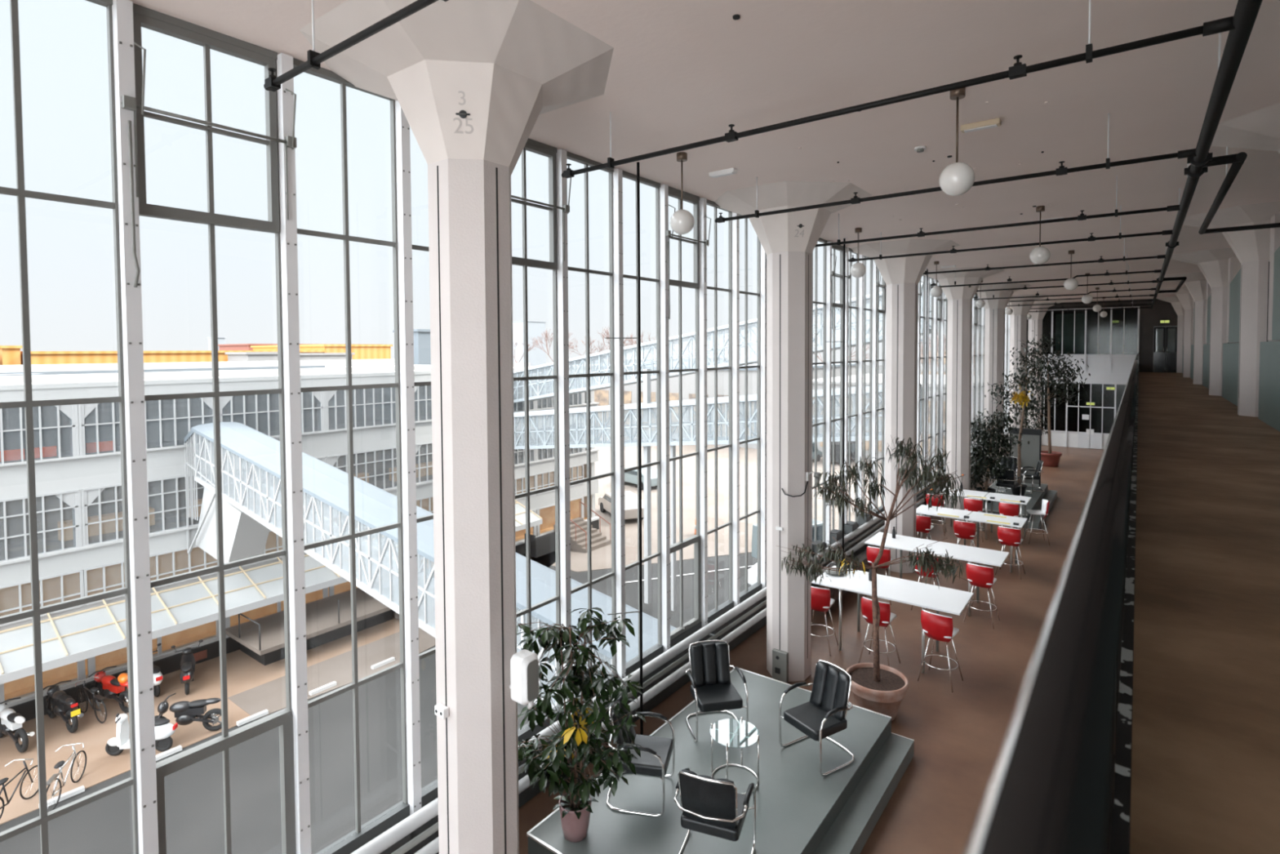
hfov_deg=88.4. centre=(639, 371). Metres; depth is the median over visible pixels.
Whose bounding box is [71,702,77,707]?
tail lamp
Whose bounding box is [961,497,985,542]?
bar stool
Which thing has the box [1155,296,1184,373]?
wall column
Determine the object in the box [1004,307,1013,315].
pendant lamp
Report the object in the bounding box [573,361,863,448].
building
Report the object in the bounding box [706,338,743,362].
bare tree
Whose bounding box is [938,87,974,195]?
pendant lamp
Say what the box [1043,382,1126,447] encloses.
window
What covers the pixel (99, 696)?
bicycle
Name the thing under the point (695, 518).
drum
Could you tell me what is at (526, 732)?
window
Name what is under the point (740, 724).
side table
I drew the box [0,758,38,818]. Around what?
bicycle
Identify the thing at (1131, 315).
wall
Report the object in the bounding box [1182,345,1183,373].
wall panel
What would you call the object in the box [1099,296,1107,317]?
pendant lamp
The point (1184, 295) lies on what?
wall column
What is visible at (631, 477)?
car
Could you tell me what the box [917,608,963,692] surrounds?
bar stool
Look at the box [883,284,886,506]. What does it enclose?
window
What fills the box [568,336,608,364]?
bare tree
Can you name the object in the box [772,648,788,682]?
box
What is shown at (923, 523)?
bar stool
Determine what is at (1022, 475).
side table
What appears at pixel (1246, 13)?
pipe
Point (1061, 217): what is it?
emergency light
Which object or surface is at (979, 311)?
window
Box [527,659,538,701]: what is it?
grille
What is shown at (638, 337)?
riser pipe
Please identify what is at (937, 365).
bare tree
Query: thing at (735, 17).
stud
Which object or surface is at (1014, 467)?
armchair
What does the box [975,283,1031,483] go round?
wall column
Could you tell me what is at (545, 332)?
bare tree
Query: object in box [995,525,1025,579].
bar stool
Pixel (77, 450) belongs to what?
building
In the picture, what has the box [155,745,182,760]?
kerb stone
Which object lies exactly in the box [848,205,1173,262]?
pipe
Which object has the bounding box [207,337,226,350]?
building
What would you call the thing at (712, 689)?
armchair
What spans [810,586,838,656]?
bar stool
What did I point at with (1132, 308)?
pipe
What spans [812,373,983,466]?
building
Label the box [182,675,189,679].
tail lamp
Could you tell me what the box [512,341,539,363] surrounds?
bare tree
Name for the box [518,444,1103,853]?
floor
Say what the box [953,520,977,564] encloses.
bar stool
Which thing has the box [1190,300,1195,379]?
wall panel
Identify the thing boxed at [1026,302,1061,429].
wall column
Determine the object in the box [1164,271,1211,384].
wall column
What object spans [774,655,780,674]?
socket
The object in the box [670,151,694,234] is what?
pendant lamp
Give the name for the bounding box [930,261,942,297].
pendant lamp
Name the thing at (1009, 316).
window
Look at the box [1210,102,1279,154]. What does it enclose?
wall column
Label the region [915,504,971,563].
bar table
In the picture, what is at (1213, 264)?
wall column
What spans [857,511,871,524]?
box
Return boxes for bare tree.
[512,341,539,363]
[528,328,578,361]
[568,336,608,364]
[596,326,629,350]
[623,332,655,361]
[653,342,684,355]
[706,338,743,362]
[813,327,869,362]
[920,335,946,374]
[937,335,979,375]
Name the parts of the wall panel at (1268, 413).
panel, panel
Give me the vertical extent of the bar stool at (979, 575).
1.045 m
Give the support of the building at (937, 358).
on the ground at (194, 793)
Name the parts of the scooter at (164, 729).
seat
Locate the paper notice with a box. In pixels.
[1082,414,1088,419]
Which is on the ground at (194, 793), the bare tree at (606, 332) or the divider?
the bare tree at (606, 332)
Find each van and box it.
[751,518,822,558]
[812,441,822,461]
[831,440,855,464]
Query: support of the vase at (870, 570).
on the bar table at (948, 600)
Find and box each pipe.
[263,0,448,91]
[350,431,1008,853]
[391,435,1008,853]
[413,457,982,853]
[561,0,1235,177]
[604,162,643,734]
[714,113,1196,222]
[814,176,1180,247]
[824,238,845,560]
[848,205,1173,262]
[917,268,928,515]
[923,234,1165,275]
[930,252,1161,288]
[973,280,1155,300]
[976,264,1158,292]
[1006,298,1153,306]
[1008,293,1154,302]
[1028,297,1151,312]
[1030,302,1151,309]
[1151,0,1279,308]
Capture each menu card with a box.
[937,513,959,517]
[983,514,1006,517]
[986,520,1010,524]
[1000,498,1019,502]
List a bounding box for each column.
[299,0,613,853]
[714,180,871,681]
[850,239,959,573]
[922,266,1004,510]
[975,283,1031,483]
[1006,294,1048,457]
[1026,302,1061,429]
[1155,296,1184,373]
[1159,286,1193,377]
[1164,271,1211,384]
[1170,248,1240,395]
[1182,201,1279,417]
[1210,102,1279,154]
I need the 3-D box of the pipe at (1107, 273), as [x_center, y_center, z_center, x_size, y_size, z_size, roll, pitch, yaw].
[9.643,-2.457,16.012,4.849,0.550,0.068,1,2,37]
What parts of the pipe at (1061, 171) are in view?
hanger rod, hanger rod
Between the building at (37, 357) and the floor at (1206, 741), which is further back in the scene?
the building at (37, 357)
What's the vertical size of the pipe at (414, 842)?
0.075 m
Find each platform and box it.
[526,667,914,853]
[982,480,1057,529]
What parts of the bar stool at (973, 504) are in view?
backrest, seat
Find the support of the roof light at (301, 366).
on the building at (77, 450)
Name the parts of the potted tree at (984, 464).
pot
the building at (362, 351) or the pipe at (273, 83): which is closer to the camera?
the pipe at (273, 83)
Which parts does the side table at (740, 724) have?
glass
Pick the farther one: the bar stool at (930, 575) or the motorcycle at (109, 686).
the motorcycle at (109, 686)
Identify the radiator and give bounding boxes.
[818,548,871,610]
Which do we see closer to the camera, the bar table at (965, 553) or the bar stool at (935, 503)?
the bar table at (965, 553)
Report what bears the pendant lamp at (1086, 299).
hanging from the ceiling
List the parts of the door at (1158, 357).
panel, frame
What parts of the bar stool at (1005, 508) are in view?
backrest, seat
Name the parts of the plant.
pot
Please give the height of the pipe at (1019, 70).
0.502 m
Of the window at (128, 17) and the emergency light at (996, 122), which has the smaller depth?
the window at (128, 17)
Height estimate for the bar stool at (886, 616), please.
1.045 m
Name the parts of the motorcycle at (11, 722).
seat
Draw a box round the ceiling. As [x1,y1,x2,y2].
[128,0,1279,302]
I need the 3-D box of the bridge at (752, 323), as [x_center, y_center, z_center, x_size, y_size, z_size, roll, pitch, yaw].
[1.688,-0.679,27.384,19.470,4.750,1.540,1,2,37]
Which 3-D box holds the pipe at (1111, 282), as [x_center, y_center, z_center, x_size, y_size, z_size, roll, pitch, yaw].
[11.365,-2.565,18.281,4.849,0.502,0.068,1,2,37]
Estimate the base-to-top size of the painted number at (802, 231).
0.096 m
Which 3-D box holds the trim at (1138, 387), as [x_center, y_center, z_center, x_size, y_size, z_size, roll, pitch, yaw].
[9.912,0.815,13.105,0.004,0.336,42.000,1,2,37]
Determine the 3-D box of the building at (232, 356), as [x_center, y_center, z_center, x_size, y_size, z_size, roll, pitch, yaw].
[-41.761,3.093,71.649,5.400,10.450,3.900,1,2,37]
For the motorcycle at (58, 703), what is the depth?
18.23 m
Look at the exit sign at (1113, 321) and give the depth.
33.47 m
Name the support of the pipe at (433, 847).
attached to the window at (886, 285)
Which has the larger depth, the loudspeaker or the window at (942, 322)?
the window at (942, 322)
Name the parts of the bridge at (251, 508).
frame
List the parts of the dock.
railing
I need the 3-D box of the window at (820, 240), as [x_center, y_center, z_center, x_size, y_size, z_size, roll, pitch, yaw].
[3.446,0.607,12.793,0.161,6.390,0.990,1,2,37]
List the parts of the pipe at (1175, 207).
hanger rod, hanger rod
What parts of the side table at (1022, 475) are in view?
glass, tubular frame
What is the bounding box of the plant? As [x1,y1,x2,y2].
[516,607,645,841]
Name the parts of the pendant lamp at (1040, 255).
lamp shade, rod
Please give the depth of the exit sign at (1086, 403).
30.86 m
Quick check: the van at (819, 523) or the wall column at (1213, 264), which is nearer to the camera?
the wall column at (1213, 264)
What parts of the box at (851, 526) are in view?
lid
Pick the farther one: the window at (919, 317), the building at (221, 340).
the building at (221, 340)
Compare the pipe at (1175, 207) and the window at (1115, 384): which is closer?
the pipe at (1175, 207)
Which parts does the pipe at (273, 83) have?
hanger rod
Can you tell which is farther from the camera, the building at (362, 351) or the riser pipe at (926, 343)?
the building at (362, 351)
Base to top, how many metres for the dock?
1.769 m
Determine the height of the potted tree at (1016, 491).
4.368 m
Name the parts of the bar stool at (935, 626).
leg, leg, backrest, seat, leg, leg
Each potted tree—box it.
[775,435,981,720]
[970,402,1035,502]
[981,348,1053,495]
[1011,330,1090,466]
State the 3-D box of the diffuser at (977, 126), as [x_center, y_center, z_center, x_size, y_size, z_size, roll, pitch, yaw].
[3.257,-2.323,6.295,0.280,0.006,0.070,1,2,37]
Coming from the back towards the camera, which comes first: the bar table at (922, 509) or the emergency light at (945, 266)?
the emergency light at (945, 266)
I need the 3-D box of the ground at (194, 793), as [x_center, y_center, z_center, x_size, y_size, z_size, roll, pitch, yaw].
[-27.156,4.826,183.999,254.650,0.480,580.000,1,2,37]
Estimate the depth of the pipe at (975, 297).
20.43 m
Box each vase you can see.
[868,568,871,581]
[892,526,895,537]
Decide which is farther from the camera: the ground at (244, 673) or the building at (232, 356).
the building at (232, 356)
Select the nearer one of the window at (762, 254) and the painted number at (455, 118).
the painted number at (455, 118)
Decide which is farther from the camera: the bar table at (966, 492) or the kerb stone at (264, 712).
the kerb stone at (264, 712)
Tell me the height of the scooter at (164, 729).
1.272 m
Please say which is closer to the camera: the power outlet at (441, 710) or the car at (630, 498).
the power outlet at (441, 710)
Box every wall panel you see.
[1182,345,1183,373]
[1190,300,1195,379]
[1202,280,1210,388]
[1222,257,1240,405]
[1257,213,1279,431]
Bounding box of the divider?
[1008,427,1042,485]
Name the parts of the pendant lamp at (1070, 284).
rod, lamp shade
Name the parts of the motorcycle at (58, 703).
seat, number plate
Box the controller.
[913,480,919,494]
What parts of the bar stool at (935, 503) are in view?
backrest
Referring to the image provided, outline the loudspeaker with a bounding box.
[508,648,538,709]
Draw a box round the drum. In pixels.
[694,518,696,534]
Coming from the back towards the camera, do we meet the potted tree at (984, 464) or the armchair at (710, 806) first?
the potted tree at (984, 464)
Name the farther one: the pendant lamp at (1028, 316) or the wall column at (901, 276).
the pendant lamp at (1028, 316)
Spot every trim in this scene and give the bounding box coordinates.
[1128,386,1138,853]
[1152,325,1177,372]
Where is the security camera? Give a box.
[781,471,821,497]
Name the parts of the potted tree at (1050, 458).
pot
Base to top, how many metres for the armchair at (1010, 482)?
0.902 m
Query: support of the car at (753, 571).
on the ground at (194, 793)
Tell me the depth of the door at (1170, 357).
29.12 m
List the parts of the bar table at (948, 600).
leg, leg, leg, leg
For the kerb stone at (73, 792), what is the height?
0.090 m
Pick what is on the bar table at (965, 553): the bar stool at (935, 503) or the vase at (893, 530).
the vase at (893, 530)
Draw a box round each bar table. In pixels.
[811,565,973,673]
[864,531,1008,616]
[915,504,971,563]
[939,487,988,533]
[964,511,1027,572]
[982,492,1031,544]
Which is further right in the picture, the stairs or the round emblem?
the stairs
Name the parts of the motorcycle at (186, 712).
seat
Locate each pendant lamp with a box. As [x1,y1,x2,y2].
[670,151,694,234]
[850,227,866,277]
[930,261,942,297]
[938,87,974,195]
[975,280,985,307]
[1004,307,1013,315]
[1026,313,1031,319]
[1029,205,1049,264]
[1063,249,1078,290]
[1081,273,1093,303]
[1092,287,1102,311]
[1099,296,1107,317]
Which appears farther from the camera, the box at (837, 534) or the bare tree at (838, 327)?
the bare tree at (838, 327)
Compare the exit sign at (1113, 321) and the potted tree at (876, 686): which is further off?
the exit sign at (1113, 321)
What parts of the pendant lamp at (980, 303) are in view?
lamp shade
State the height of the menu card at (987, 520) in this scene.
0.008 m
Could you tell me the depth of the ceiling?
5.83 m
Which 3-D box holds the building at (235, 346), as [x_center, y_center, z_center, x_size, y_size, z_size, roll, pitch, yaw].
[-62.559,0.849,122.808,12.400,11.850,24.400,1,2,37]
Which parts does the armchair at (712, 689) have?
armrest, backrest, seat, armrest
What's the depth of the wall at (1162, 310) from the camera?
29.60 m
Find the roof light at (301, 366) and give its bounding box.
[0,365,324,376]
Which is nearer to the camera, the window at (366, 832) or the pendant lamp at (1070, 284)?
the window at (366, 832)
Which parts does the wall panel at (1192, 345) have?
panel, panel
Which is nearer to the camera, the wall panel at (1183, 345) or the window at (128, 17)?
the window at (128, 17)
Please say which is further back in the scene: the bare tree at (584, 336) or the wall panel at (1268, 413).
the bare tree at (584, 336)
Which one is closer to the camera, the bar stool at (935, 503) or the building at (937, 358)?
the bar stool at (935, 503)
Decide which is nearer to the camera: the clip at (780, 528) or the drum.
the clip at (780, 528)
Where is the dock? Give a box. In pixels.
[225,587,399,665]
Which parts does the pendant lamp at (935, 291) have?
lamp shade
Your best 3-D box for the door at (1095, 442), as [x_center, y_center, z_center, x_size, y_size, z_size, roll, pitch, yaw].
[21.347,3.158,30.803,0.460,0.900,0.045,1,2,37]
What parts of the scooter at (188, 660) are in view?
seat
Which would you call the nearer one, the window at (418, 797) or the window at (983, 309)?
the window at (418, 797)
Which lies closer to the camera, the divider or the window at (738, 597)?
the window at (738, 597)
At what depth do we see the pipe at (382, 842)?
7.87 m
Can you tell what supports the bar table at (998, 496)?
on the floor at (958, 735)
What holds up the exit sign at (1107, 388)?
attached to the window at (1115, 384)
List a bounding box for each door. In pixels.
[1077,428,1089,448]
[1089,429,1102,448]
[1153,326,1165,372]
[1164,326,1177,372]
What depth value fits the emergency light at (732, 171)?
7.87 m
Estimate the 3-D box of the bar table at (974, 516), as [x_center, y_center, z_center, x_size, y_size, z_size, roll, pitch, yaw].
[7.816,3.733,14.458,1.090,1.020,0.850,1,2,37]
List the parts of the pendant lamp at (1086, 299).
lamp shade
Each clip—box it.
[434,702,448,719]
[775,526,782,530]
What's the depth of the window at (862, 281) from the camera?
14.73 m
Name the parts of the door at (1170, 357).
panel, frame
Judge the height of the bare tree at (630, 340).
15.650 m
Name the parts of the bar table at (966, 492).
leg, leg, leg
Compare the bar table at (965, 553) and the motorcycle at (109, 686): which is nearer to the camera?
the bar table at (965, 553)
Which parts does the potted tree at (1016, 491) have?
pot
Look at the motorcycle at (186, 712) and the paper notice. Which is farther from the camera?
the paper notice
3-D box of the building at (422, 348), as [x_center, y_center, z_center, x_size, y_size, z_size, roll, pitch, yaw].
[-22.578,1.942,69.614,4.400,12.650,4.900,1,2,37]
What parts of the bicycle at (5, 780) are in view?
frame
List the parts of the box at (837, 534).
lid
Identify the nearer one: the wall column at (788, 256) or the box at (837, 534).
the wall column at (788, 256)
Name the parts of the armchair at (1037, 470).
seat, backrest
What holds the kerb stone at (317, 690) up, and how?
on the ground at (270, 695)
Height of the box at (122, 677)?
0.272 m
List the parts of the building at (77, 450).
wall panel, canopy frame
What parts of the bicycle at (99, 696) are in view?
frame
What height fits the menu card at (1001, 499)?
0.008 m
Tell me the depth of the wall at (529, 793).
9.02 m
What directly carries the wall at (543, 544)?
on the ground at (270, 695)
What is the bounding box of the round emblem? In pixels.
[455,110,470,118]
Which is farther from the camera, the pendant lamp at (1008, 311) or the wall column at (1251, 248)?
the pendant lamp at (1008, 311)
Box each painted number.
[453,117,473,133]
[457,90,465,105]
[794,229,804,236]
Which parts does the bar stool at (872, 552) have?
backrest, seat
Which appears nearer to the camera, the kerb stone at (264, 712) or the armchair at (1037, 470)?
the kerb stone at (264, 712)
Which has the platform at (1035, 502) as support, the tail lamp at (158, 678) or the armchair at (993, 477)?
the armchair at (993, 477)
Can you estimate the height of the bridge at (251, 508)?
4.480 m
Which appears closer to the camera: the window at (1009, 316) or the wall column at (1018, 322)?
the wall column at (1018, 322)
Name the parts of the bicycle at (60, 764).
frame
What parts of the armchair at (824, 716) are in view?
armrest, seat, backrest, armrest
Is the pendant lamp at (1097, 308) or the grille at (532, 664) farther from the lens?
the pendant lamp at (1097, 308)
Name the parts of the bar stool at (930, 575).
backrest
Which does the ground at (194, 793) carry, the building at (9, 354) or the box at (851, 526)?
the building at (9, 354)
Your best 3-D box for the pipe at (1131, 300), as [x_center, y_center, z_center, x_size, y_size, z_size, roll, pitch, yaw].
[16.498,-2.817,25.051,4.849,0.502,0.068,1,2,37]
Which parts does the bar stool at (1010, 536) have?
backrest, seat, leg, leg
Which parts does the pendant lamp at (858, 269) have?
rod, lamp shade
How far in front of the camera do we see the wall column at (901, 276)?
13.88 m
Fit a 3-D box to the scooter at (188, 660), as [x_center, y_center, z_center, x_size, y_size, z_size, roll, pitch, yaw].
[-14.099,9.186,20.505,0.840,1.272,1.680,-2,2,-33]
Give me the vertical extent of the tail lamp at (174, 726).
0.100 m
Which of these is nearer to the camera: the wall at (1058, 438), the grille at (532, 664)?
the grille at (532, 664)
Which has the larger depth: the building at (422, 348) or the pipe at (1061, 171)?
the building at (422, 348)
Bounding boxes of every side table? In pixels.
[710,716,759,794]
[1014,473,1033,493]
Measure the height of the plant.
2.025 m
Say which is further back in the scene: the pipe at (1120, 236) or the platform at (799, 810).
the pipe at (1120, 236)
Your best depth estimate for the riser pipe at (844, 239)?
12.91 m
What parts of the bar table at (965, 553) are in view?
leg, leg, leg, leg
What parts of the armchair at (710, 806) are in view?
armrest, backrest, seat, armrest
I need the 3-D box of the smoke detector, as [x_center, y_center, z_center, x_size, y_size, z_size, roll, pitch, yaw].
[3.003,-2.377,7.051,0.120,0.045,0.120,1,2,37]
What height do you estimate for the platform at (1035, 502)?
0.365 m
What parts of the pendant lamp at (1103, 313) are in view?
lamp shade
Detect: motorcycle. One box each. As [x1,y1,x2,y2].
[0,697,35,752]
[43,680,84,733]
[88,665,128,712]
[154,693,222,730]
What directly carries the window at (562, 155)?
in the wall at (529, 793)
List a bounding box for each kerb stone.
[38,785,84,807]
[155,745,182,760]
[235,709,268,726]
[308,680,336,695]
[370,656,395,669]
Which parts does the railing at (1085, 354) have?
balustrade, rail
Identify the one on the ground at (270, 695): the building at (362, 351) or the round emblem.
the building at (362, 351)
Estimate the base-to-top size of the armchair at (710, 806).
0.902 m
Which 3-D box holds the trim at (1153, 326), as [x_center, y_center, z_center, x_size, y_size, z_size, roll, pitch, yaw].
[23.340,-1.001,29.241,0.860,2.070,0.070,1,2,37]
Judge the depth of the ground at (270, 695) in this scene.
38.12 m
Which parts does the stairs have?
railing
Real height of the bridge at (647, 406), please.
9.400 m
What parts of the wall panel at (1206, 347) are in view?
panel, panel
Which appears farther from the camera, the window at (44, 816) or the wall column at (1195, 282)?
the wall column at (1195, 282)
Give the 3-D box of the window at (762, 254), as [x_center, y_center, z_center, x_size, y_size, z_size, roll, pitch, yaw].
[2.341,0.664,11.266,0.247,6.390,1.020,1,2,37]
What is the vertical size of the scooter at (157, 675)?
1.272 m
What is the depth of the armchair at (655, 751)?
6.40 m
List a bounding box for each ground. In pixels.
[0,364,882,853]
[0,617,399,824]
[227,433,937,719]
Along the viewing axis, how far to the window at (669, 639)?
8.85 m
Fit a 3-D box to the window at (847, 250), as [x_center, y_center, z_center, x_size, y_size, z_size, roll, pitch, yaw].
[4.593,0.551,14.306,0.161,6.390,0.990,1,2,37]
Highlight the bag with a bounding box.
[823,562,844,575]
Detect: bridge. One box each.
[183,422,676,707]
[513,282,931,402]
[514,368,922,610]
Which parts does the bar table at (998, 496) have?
leg, leg, leg, leg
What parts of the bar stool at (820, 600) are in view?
leg, backrest, seat, leg, leg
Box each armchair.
[605,692,675,816]
[673,767,755,853]
[685,640,748,742]
[778,659,853,776]
[989,463,1011,492]
[994,468,1021,495]
[995,455,1017,484]
[1020,459,1044,491]
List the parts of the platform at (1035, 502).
edge trim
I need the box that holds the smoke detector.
[914,146,926,152]
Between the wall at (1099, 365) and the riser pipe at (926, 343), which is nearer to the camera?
the riser pipe at (926, 343)
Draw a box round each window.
[0,0,138,853]
[111,0,296,853]
[275,53,414,853]
[395,100,438,839]
[511,137,571,766]
[555,148,617,714]
[612,168,664,693]
[659,184,711,668]
[698,197,735,640]
[731,211,763,619]
[756,242,766,602]
[811,238,826,565]
[825,240,852,557]
[842,246,859,546]
[857,253,872,536]
[871,259,886,527]
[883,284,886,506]
[916,275,924,497]
[924,275,933,490]
[931,278,946,483]
[939,288,947,479]
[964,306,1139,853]
[970,293,981,460]
[975,294,981,448]
[979,306,985,446]
[1003,306,1008,436]
[1006,315,1010,435]
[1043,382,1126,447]
[1055,313,1084,354]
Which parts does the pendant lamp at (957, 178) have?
lamp shade, rod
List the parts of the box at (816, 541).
lid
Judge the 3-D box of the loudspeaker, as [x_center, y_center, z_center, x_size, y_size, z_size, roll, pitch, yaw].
[-0.873,2.329,4.926,0.249,0.477,0.204,1,2,37]
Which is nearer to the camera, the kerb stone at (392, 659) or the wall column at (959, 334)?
the wall column at (959, 334)
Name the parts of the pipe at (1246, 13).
hanger rod, hanger rod, hanger rod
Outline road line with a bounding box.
[625,564,753,582]
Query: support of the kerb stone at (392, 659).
on the ground at (270, 695)
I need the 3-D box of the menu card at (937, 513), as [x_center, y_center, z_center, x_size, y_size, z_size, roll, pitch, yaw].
[6.896,3.216,14.729,0.440,0.008,0.090,1,2,37]
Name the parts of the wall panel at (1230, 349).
panel, panel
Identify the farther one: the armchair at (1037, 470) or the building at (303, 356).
the building at (303, 356)
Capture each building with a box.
[0,345,22,364]
[0,359,599,720]
[20,350,325,364]
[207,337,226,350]
[217,343,342,350]
[225,351,277,361]
[250,344,392,359]
[299,352,355,359]
[392,328,431,364]
[512,320,546,366]
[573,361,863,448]
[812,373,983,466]
[920,338,979,374]
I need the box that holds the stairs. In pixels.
[553,501,611,552]
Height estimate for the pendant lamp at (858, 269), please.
0.880 m
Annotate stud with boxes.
[732,14,740,20]
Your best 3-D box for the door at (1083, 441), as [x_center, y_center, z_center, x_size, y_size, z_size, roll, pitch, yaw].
[20.964,3.150,31.093,0.460,0.900,0.045,1,2,37]
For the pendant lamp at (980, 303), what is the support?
hanging from the ceiling
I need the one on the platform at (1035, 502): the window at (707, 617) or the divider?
the divider
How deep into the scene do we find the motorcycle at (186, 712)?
17.91 m
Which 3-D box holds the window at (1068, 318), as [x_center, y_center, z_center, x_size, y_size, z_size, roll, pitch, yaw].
[21.101,-1.327,32.289,1.200,3.010,0.400,1,2,37]
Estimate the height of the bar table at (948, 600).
1.020 m
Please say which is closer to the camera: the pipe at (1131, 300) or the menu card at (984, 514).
the menu card at (984, 514)
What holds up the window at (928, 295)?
in the wall at (529, 793)
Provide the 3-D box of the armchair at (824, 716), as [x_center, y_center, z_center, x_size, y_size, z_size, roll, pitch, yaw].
[1.947,3.704,7.143,0.619,0.902,0.634,-1,2,-31]
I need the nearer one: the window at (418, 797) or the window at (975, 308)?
the window at (418, 797)
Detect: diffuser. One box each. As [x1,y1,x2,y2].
[711,172,734,177]
[964,124,997,133]
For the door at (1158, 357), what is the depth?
29.36 m
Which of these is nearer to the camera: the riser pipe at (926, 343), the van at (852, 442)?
the riser pipe at (926, 343)
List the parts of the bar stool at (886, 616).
leg, leg, backrest, seat, leg, leg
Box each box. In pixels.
[117,672,128,683]
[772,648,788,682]
[812,540,825,555]
[830,528,842,544]
[844,520,857,533]
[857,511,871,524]
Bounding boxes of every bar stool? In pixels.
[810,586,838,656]
[857,596,900,666]
[865,546,893,604]
[911,554,941,614]
[915,514,933,539]
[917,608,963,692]
[924,493,946,535]
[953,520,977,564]
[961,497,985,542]
[963,562,999,628]
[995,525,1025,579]
[996,502,1020,547]
[1023,498,1049,545]
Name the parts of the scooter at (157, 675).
seat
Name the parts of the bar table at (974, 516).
leg, leg, leg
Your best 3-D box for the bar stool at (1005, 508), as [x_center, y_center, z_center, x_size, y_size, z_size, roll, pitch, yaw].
[8.978,3.667,15.981,0.490,1.045,0.483,1,2,37]
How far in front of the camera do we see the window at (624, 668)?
7.91 m
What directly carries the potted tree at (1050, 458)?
on the floor at (958, 735)
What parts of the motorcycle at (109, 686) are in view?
seat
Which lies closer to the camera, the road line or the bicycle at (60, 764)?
the bicycle at (60, 764)
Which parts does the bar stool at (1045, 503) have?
leg, leg, seat, leg, leg, backrest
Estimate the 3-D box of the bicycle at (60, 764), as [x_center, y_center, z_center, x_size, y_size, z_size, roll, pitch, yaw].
[-13.524,9.462,15.505,0.583,1.026,1.791,-1,2,-16]
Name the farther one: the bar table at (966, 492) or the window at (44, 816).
the bar table at (966, 492)
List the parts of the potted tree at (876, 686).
pot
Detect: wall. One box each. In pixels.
[404,441,1008,853]
[524,531,555,557]
[1025,306,1139,433]
[1026,355,1136,383]
[1040,431,1109,448]
[1048,298,1177,372]
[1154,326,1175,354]
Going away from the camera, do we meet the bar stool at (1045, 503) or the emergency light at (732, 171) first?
the emergency light at (732, 171)
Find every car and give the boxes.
[598,490,644,519]
[624,466,657,489]
[747,562,757,585]
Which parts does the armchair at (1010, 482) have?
seat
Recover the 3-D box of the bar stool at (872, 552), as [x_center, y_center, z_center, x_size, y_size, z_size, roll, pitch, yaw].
[4.567,3.807,12.513,0.490,1.045,0.483,1,2,31]
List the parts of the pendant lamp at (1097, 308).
lamp shade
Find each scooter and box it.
[105,710,177,755]
[152,643,163,696]
[170,640,203,694]
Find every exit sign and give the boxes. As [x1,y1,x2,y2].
[1085,402,1094,405]
[1106,386,1115,390]
[1111,320,1119,323]
[1160,320,1169,323]
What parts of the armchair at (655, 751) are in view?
backrest, armrest, seat, armrest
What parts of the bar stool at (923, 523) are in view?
backrest, seat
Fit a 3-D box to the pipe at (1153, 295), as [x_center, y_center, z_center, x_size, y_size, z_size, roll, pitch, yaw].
[14.807,-2.735,22.821,4.849,0.502,0.068,1,2,37]
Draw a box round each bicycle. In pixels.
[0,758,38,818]
[46,742,86,812]
[75,675,106,723]
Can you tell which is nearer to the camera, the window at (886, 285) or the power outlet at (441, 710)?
the power outlet at (441, 710)
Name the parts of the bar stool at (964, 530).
backrest, seat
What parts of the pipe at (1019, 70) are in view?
hanger rod, hanger rod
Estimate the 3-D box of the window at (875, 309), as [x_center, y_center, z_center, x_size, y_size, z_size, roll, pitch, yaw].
[5.784,0.495,15.806,0.247,6.390,1.020,1,2,37]
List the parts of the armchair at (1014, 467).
backrest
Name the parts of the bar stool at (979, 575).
leg, leg, backrest, seat, leg, leg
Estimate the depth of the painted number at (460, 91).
4.53 m
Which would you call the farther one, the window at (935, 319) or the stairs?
the stairs
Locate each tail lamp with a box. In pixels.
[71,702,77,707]
[155,675,162,681]
[172,722,177,729]
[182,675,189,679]
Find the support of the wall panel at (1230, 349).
on the floor at (1206, 741)
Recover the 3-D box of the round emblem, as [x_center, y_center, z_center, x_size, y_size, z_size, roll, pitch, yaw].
[-1.229,-1.787,4.571,0.096,0.055,0.030,-1,2,-8]
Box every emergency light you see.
[709,167,737,177]
[940,265,955,268]
[960,118,1001,133]
[1039,217,1062,223]
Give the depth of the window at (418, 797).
5.58 m
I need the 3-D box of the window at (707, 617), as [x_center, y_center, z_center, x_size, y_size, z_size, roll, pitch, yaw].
[1.151,0.720,9.766,0.161,6.390,0.990,1,2,37]
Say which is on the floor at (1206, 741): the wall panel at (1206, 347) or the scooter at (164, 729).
the wall panel at (1206, 347)
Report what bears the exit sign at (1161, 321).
attached to the wall at (1162, 310)
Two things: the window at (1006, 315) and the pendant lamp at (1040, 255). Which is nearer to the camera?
the pendant lamp at (1040, 255)
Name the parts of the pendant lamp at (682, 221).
rod, lamp shade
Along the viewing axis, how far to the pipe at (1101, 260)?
13.25 m
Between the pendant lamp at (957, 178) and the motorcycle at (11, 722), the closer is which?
the pendant lamp at (957, 178)
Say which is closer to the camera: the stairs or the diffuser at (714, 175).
the diffuser at (714, 175)
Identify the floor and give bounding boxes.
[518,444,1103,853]
[1129,372,1279,853]
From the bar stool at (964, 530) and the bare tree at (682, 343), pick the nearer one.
the bar stool at (964, 530)

